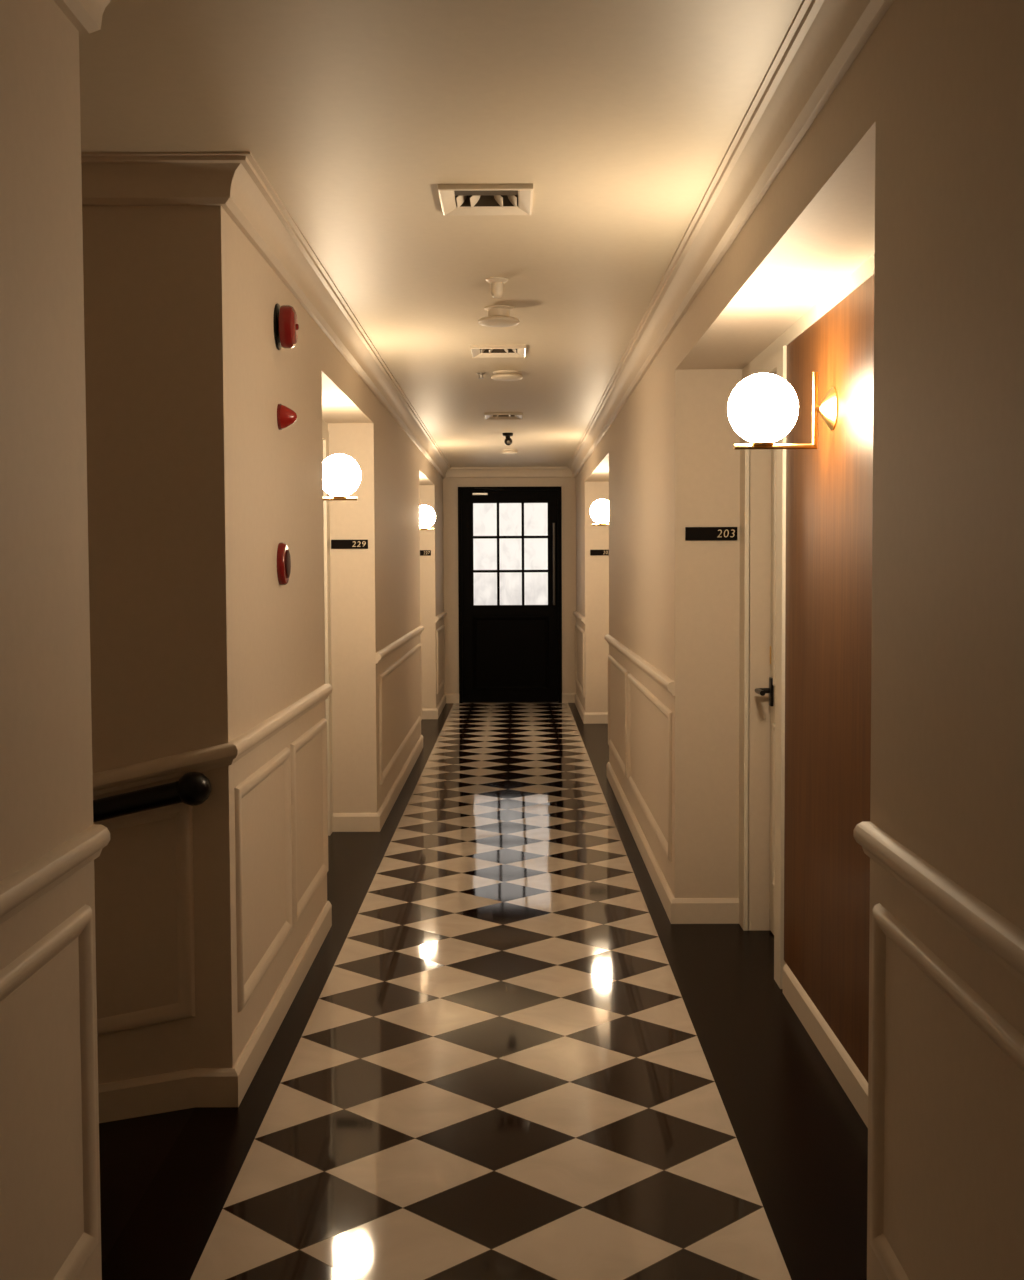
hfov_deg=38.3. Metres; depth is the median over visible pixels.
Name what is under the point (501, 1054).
floor
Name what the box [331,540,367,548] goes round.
room sign
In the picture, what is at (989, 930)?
trim
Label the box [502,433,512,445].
security camera
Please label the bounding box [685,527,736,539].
room sign
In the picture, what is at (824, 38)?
trim
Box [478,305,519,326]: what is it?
smoke detector
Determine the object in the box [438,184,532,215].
ceiling vent
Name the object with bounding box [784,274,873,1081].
wall panel
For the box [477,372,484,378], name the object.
sprinkler head
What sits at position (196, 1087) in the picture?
baseboard
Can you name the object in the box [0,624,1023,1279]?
trim
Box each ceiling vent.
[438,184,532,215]
[470,345,525,357]
[484,413,522,419]
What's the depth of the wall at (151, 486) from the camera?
3.90 m
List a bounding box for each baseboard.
[98,694,458,1122]
[562,693,867,1127]
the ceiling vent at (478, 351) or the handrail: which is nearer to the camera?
the handrail
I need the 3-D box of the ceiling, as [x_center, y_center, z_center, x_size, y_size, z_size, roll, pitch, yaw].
[-0.530,-1.453,5.984,3.960,0.202,19.869,0,3,0]
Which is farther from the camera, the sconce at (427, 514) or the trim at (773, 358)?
the sconce at (427, 514)
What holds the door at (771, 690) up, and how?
in the wall at (914, 160)
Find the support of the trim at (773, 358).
attached to the wall at (914, 160)
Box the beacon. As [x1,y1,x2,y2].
[277,404,296,429]
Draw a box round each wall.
[0,0,443,1279]
[443,478,575,693]
[576,0,1023,1279]
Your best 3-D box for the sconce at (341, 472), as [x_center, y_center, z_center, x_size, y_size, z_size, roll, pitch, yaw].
[-0.854,-0.760,6.885,0.300,0.218,0.200,0,3,0]
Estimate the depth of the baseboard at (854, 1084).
5.96 m
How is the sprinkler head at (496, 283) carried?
attached to the ceiling
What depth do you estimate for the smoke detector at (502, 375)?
7.95 m
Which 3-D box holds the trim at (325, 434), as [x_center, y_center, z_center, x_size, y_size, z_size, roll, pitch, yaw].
[-0.999,-0.009,6.978,0.020,2.225,2.135,0,3,0]
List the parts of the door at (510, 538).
closer arm, pane, handle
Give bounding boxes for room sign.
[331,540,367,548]
[420,550,430,555]
[590,550,608,554]
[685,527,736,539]
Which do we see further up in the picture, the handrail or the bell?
the bell
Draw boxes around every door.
[458,486,561,702]
[755,441,775,934]
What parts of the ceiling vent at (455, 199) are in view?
blade, blade, blade, blade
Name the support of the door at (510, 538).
in the wall at (450, 485)
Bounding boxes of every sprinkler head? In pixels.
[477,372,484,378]
[485,277,507,297]
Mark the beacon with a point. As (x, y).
(286, 416)
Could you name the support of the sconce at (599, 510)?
attached to the wall at (914, 160)
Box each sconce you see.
[323,454,360,499]
[420,505,435,529]
[590,499,608,525]
[728,372,837,449]
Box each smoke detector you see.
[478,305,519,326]
[491,370,522,380]
[502,449,517,453]
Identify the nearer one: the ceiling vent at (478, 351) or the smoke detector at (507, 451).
the ceiling vent at (478, 351)
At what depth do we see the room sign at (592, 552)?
13.55 m
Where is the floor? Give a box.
[99,703,867,1279]
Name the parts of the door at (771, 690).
handle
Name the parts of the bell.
plate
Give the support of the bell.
attached to the wall at (151, 486)
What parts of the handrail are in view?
rail, knob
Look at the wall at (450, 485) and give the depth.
15.67 m
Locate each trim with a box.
[0,611,1023,982]
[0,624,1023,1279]
[54,0,893,477]
[322,420,332,835]
[739,253,874,988]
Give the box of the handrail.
[93,771,210,822]
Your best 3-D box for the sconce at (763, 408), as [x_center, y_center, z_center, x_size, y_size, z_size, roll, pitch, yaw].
[0.767,-0.654,4.215,0.300,0.218,0.200,0,3,0]
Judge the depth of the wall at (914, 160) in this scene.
2.44 m
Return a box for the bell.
[273,303,298,349]
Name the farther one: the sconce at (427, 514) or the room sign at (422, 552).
the room sign at (422, 552)
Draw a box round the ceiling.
[79,0,802,466]
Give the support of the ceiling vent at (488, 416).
in the ceiling

